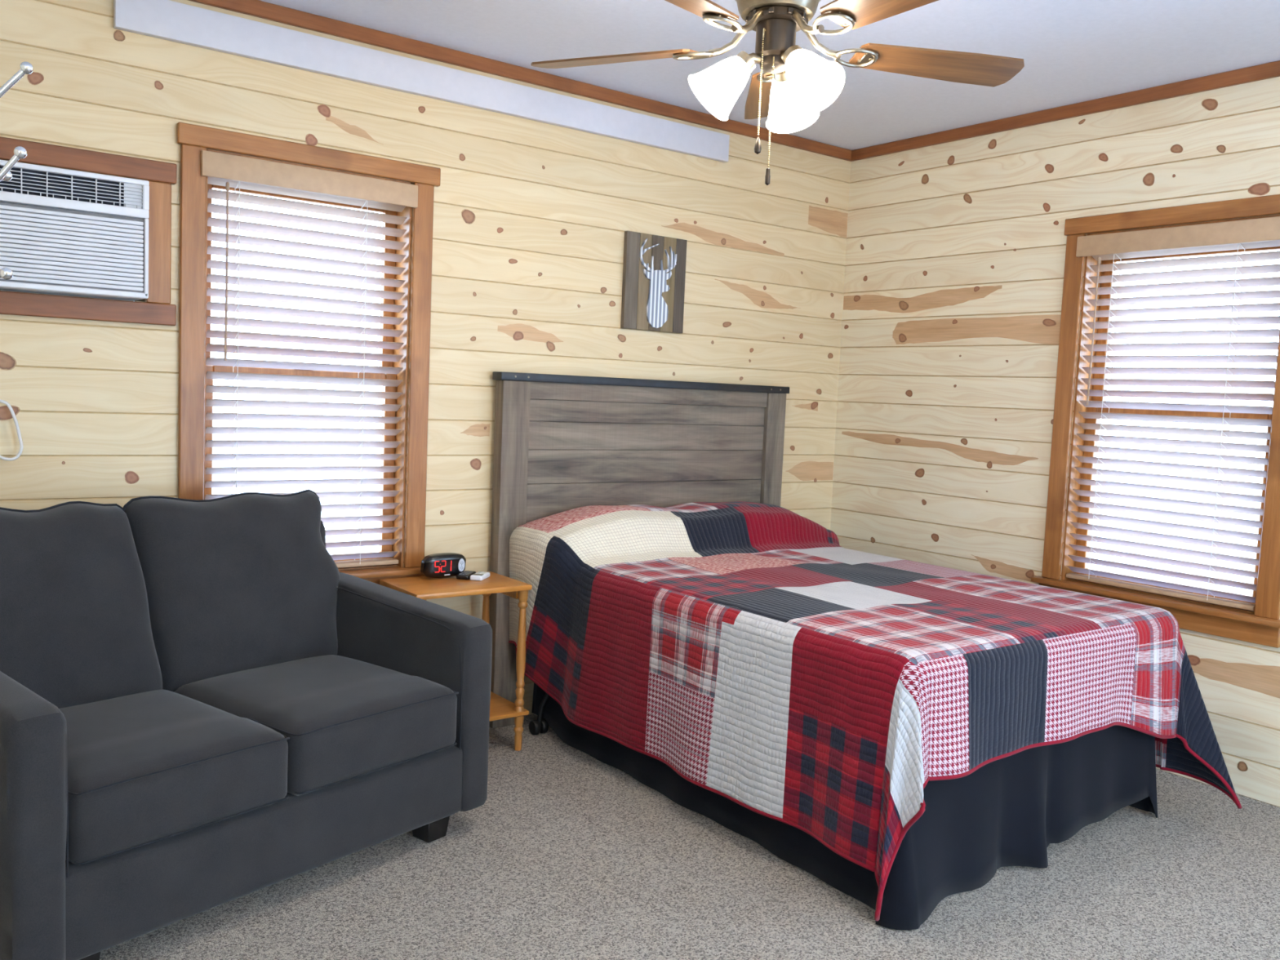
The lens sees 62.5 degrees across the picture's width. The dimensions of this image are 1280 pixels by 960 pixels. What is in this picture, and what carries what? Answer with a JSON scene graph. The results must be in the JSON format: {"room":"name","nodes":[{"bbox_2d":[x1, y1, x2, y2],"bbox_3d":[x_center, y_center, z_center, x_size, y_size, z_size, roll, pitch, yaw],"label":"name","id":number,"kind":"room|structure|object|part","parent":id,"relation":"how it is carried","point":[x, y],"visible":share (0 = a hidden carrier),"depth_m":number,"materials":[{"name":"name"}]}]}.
{"room":"cabin bedroom","nodes":[
{"label":"cabin bedroom","id":0,"kind":"room"},
{"bbox_2d":[0,0,851,714],"bbox_3d":[-1.003,-0.290,3.664,4.770,2.440,0.151,-1,6,-37],"label":"wall","id":1,"kind":"structure","parent":0,"point":[531,218],"depth_m":3.83,"materials":[{"name":"brown wood"}]},
{"bbox_2d":[0,399,22,460],"bbox_3d":[-1.799,-0.249,2.939,0.135,0.393,0.021,-1,6,-32],"label":"power cord","id":2,"kind":"object","parent":1,"relation":"attached to","point":[6,403],"visible":1,"depth_m":2.98,"materials":[{"name":"white plastic"}]},
{"bbox_2d":[0,160,149,301],"bbox_3d":[-1.738,-0.718,3.107,0.459,0.341,0.385,-1,6,-37],"label":"air conditioner","id":3,"kind":"object","parent":1,"relation":"attached to","point":[64,232],"visible":0.98,"depth_m":2.98,"materials":[{"name":"white plastic"}]},
{"bbox_2d":[0,165,143,208],"bbox_3d":[-1.625,-0.822,2.950,0.434,0.068,0.017,-1,6,-37],"label":"grille","id":4,"kind":"object","parent":3,"relation":"attached to","point":[39,184],"depth_m":2.97,"materials":[{"name":"grey plastic"}]},
{"bbox_3d":[-1.633,-0.647,2.969,0.459,0.228,0.012,-1,6,-37],"label":"panel","id":5,"kind":"part","parent":3,"relation":"part of","materials":[{"name":"white plastic"}]},
{"bbox_2d":[0,136,176,325],"bbox_3d":[-1.673,-0.707,3.005,0.660,0.484,0.023,-1,6,-37],"label":"surround","id":6,"kind":"object","parent":1,"relation":"attached to","point":[157,309],"visible":0.91,"depth_m":3.10,"materials":[{"name":"brown wood"}]},
{"bbox_3d":[-1.665,-0.918,2.987,0.658,0.060,0.023,-1,6,-37],"label":"head casing","id":7,"kind":"part","parent":6,"relation":"part of","materials":[{"name":"brown wood"}]},
{"bbox_3d":[-1.683,-0.498,3.024,0.660,0.064,0.019,-1,6,-37],"label":"casing","id":8,"kind":"part","parent":6,"relation":"part of","materials":[{"name":"brown wood"}]},
{"bbox_3d":[-1.450,-0.714,3.175,0.068,0.360,0.017,-1,6,-37],"label":"casing","id":9,"kind":"part","parent":6,"relation":"part of","materials":[{"name":"brown wood"}]},
{"bbox_2d":[177,121,440,585],"bbox_3d":[-1.119,-0.343,3.538,0.881,1.499,0.202,-1,6,-37],"label":"window","id":10,"kind":"structure","parent":1,"relation":"in","point":[193,139],"depth_m":3.58,"materials":[{"name":"brown wood"}]},
{"bbox_3d":[-1.387,-0.347,3.264,0.073,1.345,0.019,-1,6,-37],"label":"casing","id":11,"kind":"part","parent":10,"relation":"part of","materials":[{"name":"brown wood"}]},
{"bbox_3d":[-1.157,-0.035,3.597,0.669,0.680,0.030,-1,6,-37],"label":"sash","id":12,"kind":"part","parent":10,"relation":"part of","materials":[{"name":"brown wood"}]},
{"bbox_3d":[-1.149,-0.684,3.570,0.669,0.688,0.030,-1,6,-37],"label":"sash","id":13,"kind":"part","parent":10,"relation":"part of","materials":[{"name":"brown wood"}]},
{"bbox_3d":[-1.048,-1.053,3.436,0.863,0.062,0.022,-1,6,-37],"label":"head casing","id":14,"kind":"part","parent":10,"relation":"part of","materials":[{"name":"brown wood"}]},
{"bbox_2d":[200,150,417,568],"bbox_3d":[-1.101,-0.355,3.503,0.709,1.325,0.094,-1,6,-37],"label":"window blind","id":15,"kind":"object","parent":10,"relation":"attached to","point":[228,171],"visible":0.84,"depth_m":3.49,"materials":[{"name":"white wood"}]},
{"bbox_3d":[-1.298,-0.335,3.384,0.004,1.270,0.052,-1,6,-37],"label":"ladder cord","id":16,"kind":"part","parent":15,"relation":"part of","materials":[{"name":"white fabric"}]},
{"bbox_3d":[-0.961,-0.342,3.636,0.004,1.270,0.052,-1,6,-37],"label":"ladder cord","id":17,"kind":"part","parent":15,"relation":"part of","materials":[{"name":"white fabric"}]},
{"bbox_3d":[-1.136,0.294,3.577,0.657,0.016,0.050,-1,6,-37],"label":"rail","id":18,"kind":"part","parent":15,"relation":"part of","materials":[{"name":"wood"}]},
{"bbox_3d":[-1.112,0.327,3.545,0.881,0.020,0.082,-1,6,-37],"label":"sill","id":19,"kind":"part","parent":10,"relation":"part of","materials":[{"name":"brown wood"}]},
{"bbox_3d":[-0.780,-0.358,3.717,0.073,1.345,0.019,-1,6,-37],"label":"casing","id":20,"kind":"part","parent":10,"relation":"part of","materials":[{"name":"brown wood"}]},
{"bbox_2d":[113,0,729,162],"bbox_3d":[-0.575,-1.381,3.749,2.354,0.110,0.027,-1,6,-37],"label":"board","id":21,"kind":"object","parent":1,"relation":"attached to","point":[166,20],"visible":1,"depth_m":3.55,"materials":[{"name":"white paint"}]},
{"bbox_2d":[188,0,851,160],"bbox_3d":[-0.918,-1.474,3.488,4.732,0.048,0.018,-1,6,-37],"label":"trim","id":22,"kind":"structure","parent":1,"relation":"attached to","point":[257,8],"depth_m":3.79,"materials":[{"name":"brown wood"}]},
{"bbox_2d":[620,231,687,333],"bbox_3d":[0.061,-0.800,4.289,0.305,0.383,0.030,-1,6,-37],"label":"plaque","id":23,"kind":"object","parent":1,"relation":"attached to","point":[654,266],"visible":1,"depth_m":4.27,"materials":[{"name":"brown wood"}]},
{"bbox_2d":[99,713,1279,959],"bbox_3d":[0.653,1.258,1.492,5.020,0.150,5.870,-1,6,-37],"label":"floor","id":24,"kind":"structure","parent":0,"point":[566,855],"depth_m":2.71,"materials":[{"name":"carpet"}]},
{"bbox_2d":[0,61,33,279],"bbox_3d":[-0.883,0.259,1.226,0.310,1.752,0.310,-1,6,-37],"label":"coat stand","id":25,"kind":"object","parent":24,"relation":"on","point":[26,68],"visible":1,"depth_m":1.20,"materials":[{"name":"silver metal"}]},
{"bbox_3d":[-0.785,-0.285,1.195,0.138,0.177,0.074,-1,6,-37],"label":"hook arm","id":26,"kind":"part","parent":25,"relation":"part of","materials":[{"name":"silver metal"}]},
{"bbox_3d":[-0.779,-0.391,1.190,0.158,0.159,0.008,1,5,-12],"label":"hook arm","id":27,"kind":"part","parent":25,"relation":"part of","materials":[{"name":"silver metal"}]},
{"bbox_2d":[0,488,492,959],"bbox_3d":[-1.149,0.533,2.766,0.880,0.934,1.296,6,6,37],"label":"sofa","id":28,"kind":"object","parent":24,"relation":"on","point":[200,712],"visible":1,"depth_m":2.63,"materials":[{"name":"grey fabric"}]},
{"bbox_3d":[-1.509,0.658,2.311,0.878,0.591,0.126,6,6,37],"label":"arm","id":29,"kind":"part","parent":28,"relation":"part of"},
{"bbox_2d":[0,502,162,708],"bbox_3d":[-1.490,0.327,2.657,0.261,0.522,0.531,6,6,37],"label":"cushion","id":30,"kind":"object","parent":28,"relation":"on","point":[81,584],"depth_m":2.64,"materials":[{"name":"grey fabric"}]},
{"bbox_2d":[58,688,288,863],"bbox_3d":[-1.202,0.659,2.473,0.589,0.192,0.504,6,6,37],"label":"seat cushion","id":31,"kind":"object","parent":28,"relation":"on","point":[151,771],"depth_m":2.33,"materials":[{"name":"grey fabric"}]},
{"bbox_2d":[124,491,340,692],"bbox_3d":[-1.166,0.305,3.081,0.262,0.525,0.655,6,6,37],"label":"cushion","id":32,"kind":"object","parent":28,"relation":"on","point":[231,584],"depth_m":2.96,"materials":[{"name":"grey fabric"}]},
{"bbox_3d":[-1.163,0.828,2.791,0.866,0.195,1.125,6,6,37],"label":"seat","id":33,"kind":"part","parent":28,"relation":"part of","materials":[{"name":"grey fabric"}]},
{"bbox_2d":[174,654,457,795],"bbox_3d":[-0.884,0.639,2.890,0.590,0.194,0.529,6,6,37],"label":"seat cushion","id":34,"kind":"object","parent":28,"relation":"on","point":[351,722],"depth_m":2.77,"materials":[{"name":"grey fabric"}]},
{"bbox_3d":[-1.423,0.516,2.975,0.174,0.750,1.225,6,6,37],"label":"frame","id":35,"kind":"part","parent":28,"relation":"part of","materials":[{"name":"grey fabric"}]},
{"bbox_3d":[-0.799,0.612,3.239,0.878,0.591,0.126,6,6,37],"label":"arm","id":36,"kind":"part","parent":28,"relation":"part of"},
{"bbox_2d":[379,571,532,751],"bbox_3d":[-0.645,0.650,3.680,0.445,0.595,0.302,-1,6,-37],"label":"side table","id":37,"kind":"object","parent":24,"relation":"on","point":[424,588],"visible":0.41,"depth_m":3.67,"materials":[{"name":"brown wood"}]},
{"bbox_2d":[420,552,466,577],"bbox_3d":[-0.693,0.301,3.720,0.166,0.086,0.066,-1,6,-39],"label":"alarm clock","id":38,"kind":"object","parent":37,"relation":"on","point":[442,565],"visible":0.99,"depth_m":3.69,"materials":[{"name":"black plastic"}]},
{"bbox_3d":[-0.634,0.301,3.734,0.027,0.047,0.010,-1,6,-39],"label":"button panel","id":39,"kind":"part","parent":38,"relation":"part of","materials":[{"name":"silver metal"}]},
{"bbox_2d":[456,570,475,579],"bbox_3d":[-0.617,0.337,3.742,0.046,0.020,0.098,3,5,9],"label":"remote control","id":40,"kind":"object","parent":37,"relation":"on","point":[465,575],"visible":0.9,"depth_m":3.70,"materials":[{"name":"black plastic"}]},
{"bbox_2d":[470,571,489,581],"bbox_3d":[-0.566,0.340,3.735,0.046,0.019,0.098,3,5,10],"label":"remote control","id":41,"kind":"object","parent":37,"relation":"on","point":[480,575],"visible":1,"depth_m":3.70,"materials":[{"name":"white plastic"}]},
{"bbox_3d":[-0.573,0.645,3.885,0.036,0.576,0.036,-1,6,-37],"label":"leg","id":42,"kind":"part","parent":37,"relation":"part of","materials":[{"name":"brown wood"}]},
{"bbox_2d":[489,691,528,721],"bbox_3d":[-0.648,0.811,3.696,0.435,0.015,0.282,-1,6,-37],"label":"shelf","id":43,"kind":"object","parent":37,"relation":"attached to","point":[500,708],"depth_m":3.70,"materials":[{"name":"brown wood"}]},
{"bbox_3d":[-0.419,0.667,3.700,0.036,0.576,0.036,-1,6,-37],"label":"leg","id":44,"kind":"part","parent":37,"relation":"part of","materials":[{"name":"brown wood"}]},
{"bbox_2d":[488,371,789,734],"bbox_3d":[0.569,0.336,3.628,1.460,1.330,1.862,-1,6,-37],"label":"headboard","id":45,"kind":"object","parent":24,"relation":"on","point":[562,442],"visible":0.14,"depth_m":4.18,"materials":[{"name":"grey wood"}]},
{"bbox_3d":[-0.495,0.280,3.950,0.116,1.300,0.060,-1,6,-37],"label":"headboard post","id":46,"kind":"part","parent":45,"relation":"part of","materials":[{"name":"grey wood"}]},
{"bbox_3d":[0.062,-0.392,4.289,1.460,0.030,0.070,-1,6,-37],"label":"rail","id":47,"kind":"part","parent":45,"relation":"part of","materials":[{"name":"grey wood"}]},
{"bbox_3d":[0.032,0.120,4.342,1.244,1.000,0.022,-1,6,-37],"label":"headboard","id":48,"kind":"part","parent":45,"relation":"part of","materials":[{"name":"grey wood"}]},
{"bbox_3d":[0.565,0.260,4.742,0.108,1.300,0.060,-1,6,-37],"label":"headboard post","id":49,"kind":"part","parent":45,"relation":"part of","materials":[{"name":"grey wood"}]},
{"bbox_2d":[531,682,1157,930],"bbox_3d":[0.620,0.793,3.628,1.336,0.417,1.820,-1,6,-37],"label":"bed skirt","id":50,"kind":"object","parent":45,"relation":"attached to","point":[1007,811],"visible":0.41,"depth_m":2.92,"materials":[{"name":"black fabric"}]},
{"bbox_2d":[508,501,1241,920],"bbox_3d":[0.735,0.561,3.649,1.668,0.796,2.074,-1,6,-37],"label":"patchwork quilt","id":51,"kind":"object","parent":45,"relation":"on","point":[793,676],"visible":0.97,"depth_m":3.10,"materials":[{"name":"fabric"}]},
{"bbox_2d":[259,0,1279,150],"bbox_3d":[0.762,-1.307,1.283,5.020,0.120,5.870,-1,6,-37],"label":"ceiling","id":52,"kind":"structure","parent":0,"point":[1073,51],"depth_m":3.43,"materials":[{"name":"paint"}]},
{"bbox_2d":[530,0,1024,185],"bbox_3d":[0.330,-1.028,2.470,1.231,0.665,1.210,-1,6,-37],"label":"ceiling fan","id":53,"kind":"object","parent":52,"relation":"hanging from","point":[795,83],"visible":1,"depth_m":2.48,"materials":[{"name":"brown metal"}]},
{"bbox_3d":[-0.067,-1.065,2.668,0.435,0.033,0.130,4,5,23],"label":"blade","id":54,"kind":"part","parent":53,"relation":"part of","materials":[{"name":"brown wood"}]},
{"bbox_3d":[0.046,-1.021,2.187,0.130,0.033,0.435,6,6,41],"label":"blade","id":55,"kind":"part","parent":53,"relation":"part of","materials":[{"name":"brown wood"}]},
{"bbox_3d":[0.178,-0.934,2.511,0.142,0.147,0.132,-1,6,-37],"label":"lamp shade","id":56,"kind":"part","parent":53,"relation":"part of","materials":[{"name":"white glass"}]},
{"bbox_3d":[0.358,-1.068,2.925,0.130,0.033,0.435,3,5,5],"label":"blade","id":57,"kind":"part","parent":53,"relation":"part of","materials":[{"name":"brown wood"}]},
{"bbox_3d":[0.288,-0.932,2.475,0.004,0.246,0.018,6,6,37],"label":"pull chain","id":58,"kind":"part","parent":53,"relation":"part of","materials":[{"name":"gold metal"}]},
{"bbox_3d":[0.309,-0.866,2.484,0.004,0.253,0.014,3,5,9],"label":"pull chain","id":59,"kind":"part","parent":53,"relation":"part of","materials":[{"name":"gold metal"}]},
{"bbox_3d":[0.370,-0.937,2.642,0.144,0.147,0.129,-1,6,-37],"label":"lamp shade","id":60,"kind":"part","parent":53,"relation":"part of","materials":[{"name":"white glass"}]},
{"bbox_3d":[0.382,-0.933,2.419,0.051,0.059,0.058,-1,6,-37],"label":"light bulb","id":61,"kind":"part","parent":53,"relation":"part of","materials":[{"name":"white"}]},
{"bbox_3d":[0.390,-0.916,2.406,0.136,0.147,0.146,-1,6,-37],"label":"lamp shade","id":62,"kind":"part","parent":53,"relation":"part of","materials":[{"name":"white glass"}]},
{"bbox_3d":[0.540,-0.997,2.146,0.130,0.033,0.435,0,5,-31],"label":"blade","id":63,"kind":"part","parent":53,"relation":"part of","materials":[{"name":"brown wood"}]},
{"bbox_3d":[0.733,-1.026,2.603,0.435,0.033,0.130,1,5,-13],"label":"blade","id":64,"kind":"part","parent":53,"relation":"part of","materials":[{"name":"brown wood"}]},
{"bbox_2d":[830,76,1279,807],"bbox_3d":[2.662,-0.068,2.839,0.151,2.440,5.620,-1,6,-37],"label":"wall","id":65,"kind":"structure","parent":0,"point":[955,251],"depth_m":4.33,"materials":[{"name":"brown wood"}]},
{"bbox_2d":[849,60,1279,161],"bbox_3d":[2.651,-1.257,2.684,0.018,0.048,5.600,-1,6,-37],"label":"trim","id":66,"kind":"structure","parent":65,"relation":"attached to","point":[1272,69],"depth_m":3.98,"materials":[{"name":"brown wood"}]},
{"bbox_2d":[1031,194,1279,648],"bbox_3d":[1.916,-0.225,3.791,0.202,1.479,0.911,-1,6,-37],"label":"window","id":67,"kind":"structure","parent":65,"relation":"in","point":[1261,625],"depth_m":3.92,"materials":[{"name":"brown wood"}]},
{"bbox_3d":[1.635,-0.275,4.069,0.019,1.325,0.073,-1,6,-37],"label":"casing","id":68,"kind":"part","parent":67,"relation":"part of","materials":[{"name":"brown wood"}]},
{"bbox_3d":[1.841,0.431,3.808,0.082,0.020,0.911,-1,6,-37],"label":"sill","id":69,"kind":"part","parent":67,"relation":"part of","materials":[{"name":"brown wood"}]},
{"bbox_3d":[1.902,-0.929,3.692,0.022,0.062,0.893,-1,6,-37],"label":"head casing","id":70,"kind":"part","parent":67,"relation":"part of","materials":[{"name":"brown wood"}]},
{"bbox_2d":[1066,216,1279,610],"bbox_3d":[1.883,-0.241,3.771,0.094,1.305,0.739,-1,6,-37],"label":"window blind","id":71,"kind":"object","parent":67,"relation":"attached to","point":[1260,233],"visible":0.91,"depth_m":3.75,"materials":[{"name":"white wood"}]},
{"bbox_3d":[1.756,-0.244,3.977,0.052,1.250,0.004,-1,6,-37],"label":"ladder cord","id":72,"kind":"part","parent":71,"relation":"part of","materials":[{"name":"white fabric"}]},
{"bbox_3d":[1.876,0.401,3.832,0.050,0.016,0.687,-1,6,-37],"label":"rail","id":73,"kind":"part","parent":71,"relation":"part of","materials":[{"name":"white plastic"}]},
{"bbox_3d":[2.018,-0.205,3.627,0.052,1.250,0.004,-1,6,-37],"label":"ladder cord","id":74,"kind":"part","parent":71,"relation":"part of","materials":[{"name":"white fabric"}]},
{"bbox_3d":[1.936,0.082,3.840,0.030,0.670,0.699,-1,6,-37],"label":"sash","id":75,"kind":"part","parent":67,"relation":"part of","materials":[{"name":"brown wood"}]},
{"bbox_3d":[1.990,-0.555,3.808,0.030,0.678,0.699,-1,6,-37],"label":"sash","id":76,"kind":"part","parent":67,"relation":"part of","materials":[{"name":"brown wood"}]},
{"bbox_3d":[2.105,-0.203,3.440,0.019,1.325,0.073,-1,6,-37],"label":"casing","id":77,"kind":"part","parent":67,"relation":"part of","materials":[{"name":"brown wood"}]},
{"label":"outside","id":78,"kind":"structure","parent":0,"visible":0},
{"bbox_2d":[212,447,1262,595],"bbox_3d":[0.351,1.707,1.674,55.000,0.100,55.000,-1,6,-37],"label":"ground","id":79,"kind":"structure","parent":78,"point":[338,526],"depth_m":17.15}
]}

